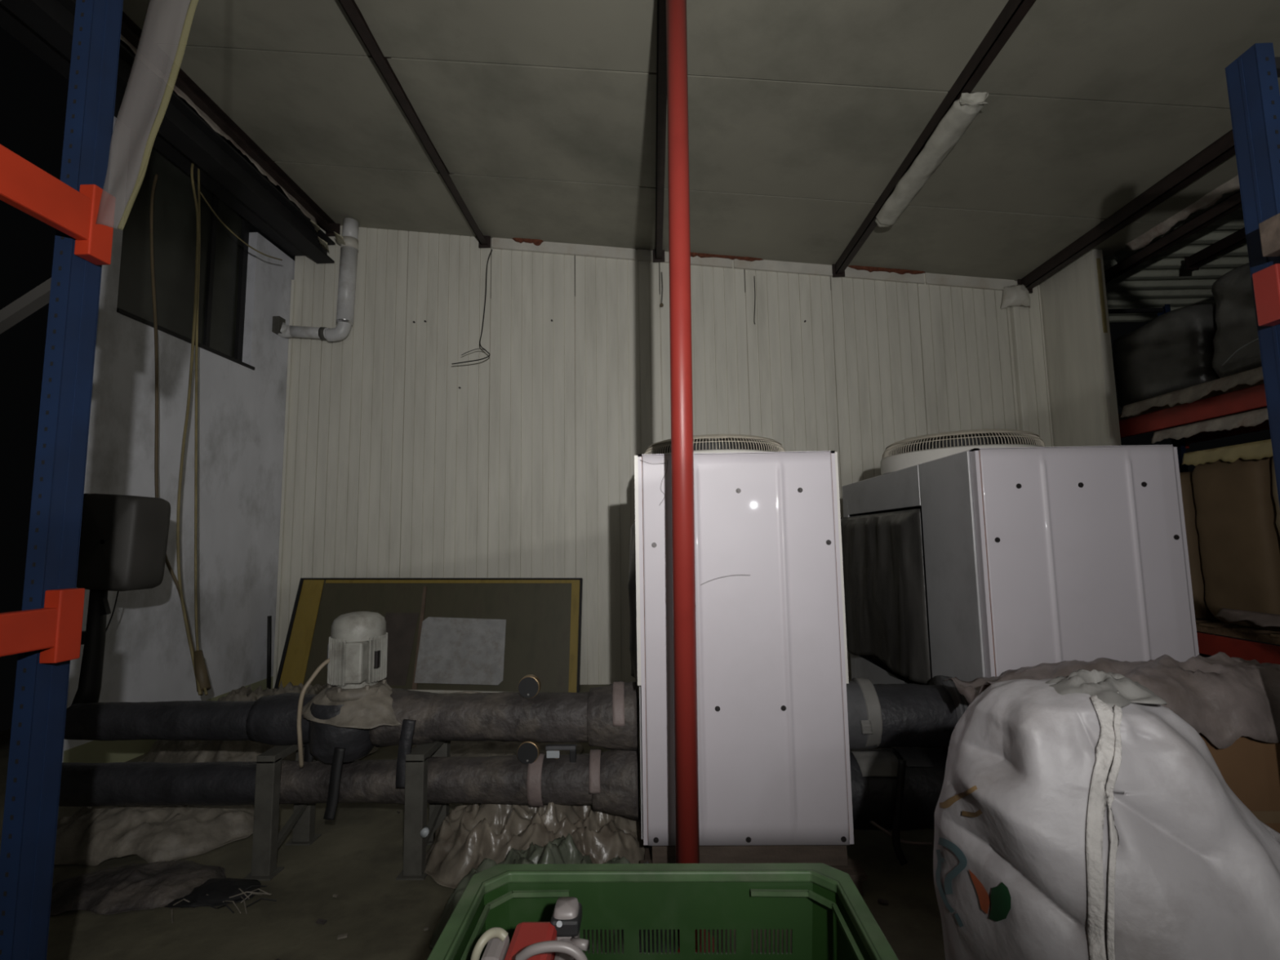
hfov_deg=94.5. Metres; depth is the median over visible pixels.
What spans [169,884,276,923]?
twigs
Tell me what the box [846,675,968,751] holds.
insulated pipe
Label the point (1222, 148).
ceiling beam
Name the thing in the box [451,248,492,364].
hanging wire
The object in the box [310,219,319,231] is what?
scrap
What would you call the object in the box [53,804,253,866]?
plastic sheet
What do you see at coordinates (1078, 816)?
bag
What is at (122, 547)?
floodlight
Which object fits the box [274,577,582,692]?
leaning board
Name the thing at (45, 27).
beam
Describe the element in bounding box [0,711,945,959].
floor
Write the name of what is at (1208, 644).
beam
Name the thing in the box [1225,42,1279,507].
upright
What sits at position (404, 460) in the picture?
wall
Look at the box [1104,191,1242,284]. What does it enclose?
ceiling beam
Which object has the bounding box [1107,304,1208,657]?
upright
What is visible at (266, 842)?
stand
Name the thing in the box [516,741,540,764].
pressure gauge
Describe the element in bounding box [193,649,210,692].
cable sleeve
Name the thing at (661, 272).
hanging wire
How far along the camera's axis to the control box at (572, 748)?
3.12 m
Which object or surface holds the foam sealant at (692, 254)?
attached to the ceiling
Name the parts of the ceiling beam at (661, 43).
plate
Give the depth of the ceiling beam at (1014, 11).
3.99 m
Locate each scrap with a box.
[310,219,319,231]
[318,236,329,252]
[333,231,345,244]
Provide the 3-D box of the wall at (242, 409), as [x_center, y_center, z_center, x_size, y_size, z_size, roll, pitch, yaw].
[-4.116,-0.328,5.557,0.206,5.200,2.400,-1,-6,1]
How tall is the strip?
2.688 m
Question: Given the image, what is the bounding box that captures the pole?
[666,0,714,952]
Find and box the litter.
[275,810,888,959]
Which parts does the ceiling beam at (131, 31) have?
plate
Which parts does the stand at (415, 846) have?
foot plate, leg, round cap, leg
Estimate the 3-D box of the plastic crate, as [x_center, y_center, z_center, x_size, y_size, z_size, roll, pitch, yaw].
[0.028,0.773,0.710,0.604,0.330,0.514,-1,-6,1]
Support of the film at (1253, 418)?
hanging from the beam at (1253, 397)
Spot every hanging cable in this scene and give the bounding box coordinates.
[149,173,203,695]
[176,162,201,695]
[194,168,208,695]
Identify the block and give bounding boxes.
[1258,213,1279,257]
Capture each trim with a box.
[272,280,295,688]
[579,684,639,711]
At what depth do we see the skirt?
3.06 m
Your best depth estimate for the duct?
6.51 m
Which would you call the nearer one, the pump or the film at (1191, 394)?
the pump
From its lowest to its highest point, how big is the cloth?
0.087 m
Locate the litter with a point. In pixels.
(319, 921)
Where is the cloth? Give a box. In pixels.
[49,860,226,915]
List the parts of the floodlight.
post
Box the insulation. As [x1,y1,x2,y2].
[120,34,317,224]
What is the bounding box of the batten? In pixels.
[412,586,426,689]
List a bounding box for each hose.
[409,689,515,693]
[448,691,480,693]
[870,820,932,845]
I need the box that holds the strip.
[95,0,191,229]
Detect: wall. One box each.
[62,116,294,763]
[277,222,1053,684]
[1039,248,1121,446]
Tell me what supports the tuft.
on the floor
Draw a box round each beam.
[0,0,335,263]
[0,144,113,265]
[0,587,84,663]
[120,11,340,235]
[338,0,490,248]
[653,0,666,262]
[831,0,1035,277]
[1017,128,1235,293]
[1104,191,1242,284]
[1119,383,1266,438]
[1184,226,1246,270]
[1184,419,1270,448]
[1196,631,1279,664]
[1252,263,1279,326]
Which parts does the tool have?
cord, cord, spout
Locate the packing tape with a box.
[1182,439,1272,466]
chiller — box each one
[628,434,853,865]
[840,429,1199,747]
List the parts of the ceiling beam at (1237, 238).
plate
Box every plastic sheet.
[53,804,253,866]
[138,680,378,763]
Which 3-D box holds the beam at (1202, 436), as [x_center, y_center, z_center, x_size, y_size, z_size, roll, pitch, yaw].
[5.738,-0.617,4.686,0.050,0.245,3.320,-1,-6,1]
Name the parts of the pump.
wrapped casing, plate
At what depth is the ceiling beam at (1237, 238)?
6.29 m
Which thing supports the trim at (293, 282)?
attached to the wall at (404, 460)
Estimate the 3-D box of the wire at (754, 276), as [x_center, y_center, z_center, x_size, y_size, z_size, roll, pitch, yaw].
[1.289,-2.025,6.664,0.018,0.570,0.034,-6,-8,40]
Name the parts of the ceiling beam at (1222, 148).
plate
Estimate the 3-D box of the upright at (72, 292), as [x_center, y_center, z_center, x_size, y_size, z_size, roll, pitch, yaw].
[-2.242,-0.282,1.839,1.060,4.300,0.140,-1,-6,1]
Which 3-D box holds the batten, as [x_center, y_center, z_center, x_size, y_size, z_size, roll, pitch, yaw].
[-2.291,1.642,6.174,0.046,1.035,0.266,-1,-6,1]
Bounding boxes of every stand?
[243,743,320,880]
[395,740,450,879]
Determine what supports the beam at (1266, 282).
attached to the upright at (1251, 78)
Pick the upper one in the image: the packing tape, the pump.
the packing tape
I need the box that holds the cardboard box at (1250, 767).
[1198,733,1279,833]
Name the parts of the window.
sill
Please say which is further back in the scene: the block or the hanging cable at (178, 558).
the hanging cable at (178, 558)
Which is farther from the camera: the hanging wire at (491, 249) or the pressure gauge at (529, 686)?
the hanging wire at (491, 249)
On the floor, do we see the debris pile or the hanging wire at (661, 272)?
the debris pile
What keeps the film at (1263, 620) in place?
attached to the carton at (1275, 495)
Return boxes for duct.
[1000,284,1030,431]
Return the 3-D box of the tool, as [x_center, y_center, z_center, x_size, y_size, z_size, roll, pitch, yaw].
[-0.134,0.737,0.729,0.150,0.392,0.160,0,-6,-10]
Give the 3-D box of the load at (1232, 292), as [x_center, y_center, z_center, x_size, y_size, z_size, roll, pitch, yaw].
[5.161,-1.293,4.361,1.046,0.930,1.219,-1,-6,1]
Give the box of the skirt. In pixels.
[302,680,401,728]
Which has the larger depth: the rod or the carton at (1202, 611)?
the rod
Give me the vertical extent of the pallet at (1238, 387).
0.080 m
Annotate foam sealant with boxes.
[690,252,763,261]
[847,265,924,274]
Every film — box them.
[1120,366,1263,417]
[1151,408,1268,443]
[1215,608,1279,626]
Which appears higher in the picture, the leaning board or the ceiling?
the ceiling
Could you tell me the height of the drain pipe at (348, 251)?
1.402 m
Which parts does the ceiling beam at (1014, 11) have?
plate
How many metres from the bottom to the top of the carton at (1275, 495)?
1.427 m
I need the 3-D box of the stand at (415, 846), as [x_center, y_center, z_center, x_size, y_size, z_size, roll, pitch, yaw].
[-1.123,1.703,3.163,0.161,0.585,0.465,-1,-6,1]
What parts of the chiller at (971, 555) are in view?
corner panel, header panel, panel, panel, corner panel, panel, frame, panel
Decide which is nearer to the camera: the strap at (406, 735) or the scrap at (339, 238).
the strap at (406, 735)
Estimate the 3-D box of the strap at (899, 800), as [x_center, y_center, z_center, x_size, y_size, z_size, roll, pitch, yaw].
[1.272,1.621,2.893,0.092,0.484,0.030,-1,-6,1]
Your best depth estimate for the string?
4.31 m
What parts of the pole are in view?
plate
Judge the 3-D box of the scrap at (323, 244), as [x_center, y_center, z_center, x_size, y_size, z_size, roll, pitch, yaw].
[-3.458,-2.572,6.472,0.096,0.232,0.610,2,-6,-26]
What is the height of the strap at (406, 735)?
0.331 m
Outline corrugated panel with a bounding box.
[1102,189,1248,323]
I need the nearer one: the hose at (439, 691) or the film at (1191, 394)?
the film at (1191, 394)
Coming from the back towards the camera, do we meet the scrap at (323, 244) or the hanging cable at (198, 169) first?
the scrap at (323, 244)
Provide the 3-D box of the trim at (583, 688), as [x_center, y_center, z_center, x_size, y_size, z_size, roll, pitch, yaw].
[-1.883,2.242,6.072,4.100,0.125,0.544,-1,-6,1]
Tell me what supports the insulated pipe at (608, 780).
attached to the stand at (266, 842)
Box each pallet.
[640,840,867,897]
[1118,379,1266,422]
[1195,618,1279,644]
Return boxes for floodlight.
[71,493,170,705]
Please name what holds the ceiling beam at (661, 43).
attached to the ceiling
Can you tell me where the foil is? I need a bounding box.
[1125,174,1239,251]
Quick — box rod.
[266,615,271,688]
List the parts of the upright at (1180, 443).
post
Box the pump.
[296,611,387,768]
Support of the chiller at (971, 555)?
on the pallet
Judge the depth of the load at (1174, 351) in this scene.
5.27 m
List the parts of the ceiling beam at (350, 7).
plate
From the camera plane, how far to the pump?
3.10 m
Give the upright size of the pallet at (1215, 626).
0.080 m
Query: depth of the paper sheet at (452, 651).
6.10 m
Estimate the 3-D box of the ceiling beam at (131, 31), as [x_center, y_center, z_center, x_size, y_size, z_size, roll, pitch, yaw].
[-3.668,-3.363,2.421,0.160,0.160,8.970,-1,-6,1]
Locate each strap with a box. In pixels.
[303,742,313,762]
[323,746,345,820]
[395,719,416,787]
[892,759,907,865]
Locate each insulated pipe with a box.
[4,746,639,820]
[64,680,638,751]
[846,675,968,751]
[849,746,947,831]
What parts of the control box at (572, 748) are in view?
label plate, lever, lever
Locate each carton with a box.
[1179,471,1216,618]
[1191,456,1279,631]
[1271,455,1279,537]
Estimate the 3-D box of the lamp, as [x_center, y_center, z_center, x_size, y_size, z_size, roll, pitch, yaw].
[2.258,-2.464,4.731,0.226,0.108,1.599,-1,-6,1]
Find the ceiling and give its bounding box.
[75,0,1279,280]
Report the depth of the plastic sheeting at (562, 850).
2.57 m
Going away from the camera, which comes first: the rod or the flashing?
the rod
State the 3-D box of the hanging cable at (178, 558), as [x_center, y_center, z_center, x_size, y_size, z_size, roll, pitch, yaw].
[-3.556,-0.728,4.721,0.901,4.629,0.123,-6,-7,39]
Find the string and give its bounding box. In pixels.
[1222,337,1258,365]
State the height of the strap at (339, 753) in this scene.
0.336 m
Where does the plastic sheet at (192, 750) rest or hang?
on the floor
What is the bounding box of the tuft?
[164,877,261,907]
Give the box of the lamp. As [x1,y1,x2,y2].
[875,92,988,226]
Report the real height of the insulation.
0.165 m
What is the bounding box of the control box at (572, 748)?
[545,744,576,762]
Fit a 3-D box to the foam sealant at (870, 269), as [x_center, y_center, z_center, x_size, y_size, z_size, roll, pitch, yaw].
[2.786,-2.386,6.679,0.933,0.139,0.047,-1,-6,1]
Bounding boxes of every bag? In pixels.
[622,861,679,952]
[933,669,1279,959]
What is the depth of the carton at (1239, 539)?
4.63 m
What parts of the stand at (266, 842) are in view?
foot plate, leg, foot plate, leg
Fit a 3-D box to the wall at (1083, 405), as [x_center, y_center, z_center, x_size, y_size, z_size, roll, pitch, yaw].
[4.580,-0.038,6.088,0.100,4.470,0.888,-1,-6,1]
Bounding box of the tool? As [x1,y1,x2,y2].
[470,897,589,959]
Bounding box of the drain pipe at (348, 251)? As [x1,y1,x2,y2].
[271,217,359,342]
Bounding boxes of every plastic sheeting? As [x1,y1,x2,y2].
[424,802,645,888]
[429,833,630,952]
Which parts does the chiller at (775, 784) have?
corner panel, panel, rail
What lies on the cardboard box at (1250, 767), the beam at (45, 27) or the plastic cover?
the plastic cover
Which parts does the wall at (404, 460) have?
panel, panel, panel, panel, panel, panel, panel, panel, panel, panel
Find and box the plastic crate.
[426,862,898,959]
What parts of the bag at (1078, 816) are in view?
seam cord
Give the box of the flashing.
[492,237,1014,290]
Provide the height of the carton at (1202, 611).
1.298 m
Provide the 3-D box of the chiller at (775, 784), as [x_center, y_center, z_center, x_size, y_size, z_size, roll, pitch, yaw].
[0.517,0.833,3.892,1.174,2.215,2.071,-1,-6,1]
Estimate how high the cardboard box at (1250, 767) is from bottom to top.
0.818 m
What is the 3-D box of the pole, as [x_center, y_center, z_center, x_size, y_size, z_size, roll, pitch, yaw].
[0.162,-0.548,2.666,0.220,4.926,0.220,-1,-6,1]
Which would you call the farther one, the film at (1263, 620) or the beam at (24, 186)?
the film at (1263, 620)
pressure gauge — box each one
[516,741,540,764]
[517,674,541,698]
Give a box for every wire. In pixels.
[199,191,282,260]
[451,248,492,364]
[661,271,662,302]
[754,275,755,324]
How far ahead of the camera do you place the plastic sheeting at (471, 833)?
3.00 m
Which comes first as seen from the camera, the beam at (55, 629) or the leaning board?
the beam at (55, 629)
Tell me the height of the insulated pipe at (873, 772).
0.387 m
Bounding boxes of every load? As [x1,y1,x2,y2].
[1111,302,1219,407]
[1211,262,1262,378]
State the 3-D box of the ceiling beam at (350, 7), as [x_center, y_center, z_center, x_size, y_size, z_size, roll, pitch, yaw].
[-1.891,-3.200,2.363,0.135,0.150,8.970,-1,-6,1]
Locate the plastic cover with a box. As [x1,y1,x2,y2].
[943,651,1279,749]
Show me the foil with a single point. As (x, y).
(1211, 197)
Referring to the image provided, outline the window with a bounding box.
[116,142,254,369]
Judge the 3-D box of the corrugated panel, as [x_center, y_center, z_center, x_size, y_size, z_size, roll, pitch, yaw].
[6.954,-2.718,5.595,4.200,0.073,6.901,-1,-6,1]
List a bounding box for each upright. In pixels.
[0,0,123,959]
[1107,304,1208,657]
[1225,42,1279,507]
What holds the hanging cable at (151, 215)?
hanging from the beam at (45, 27)
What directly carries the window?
in the wall at (242, 409)
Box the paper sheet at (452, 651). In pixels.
[414,617,506,684]

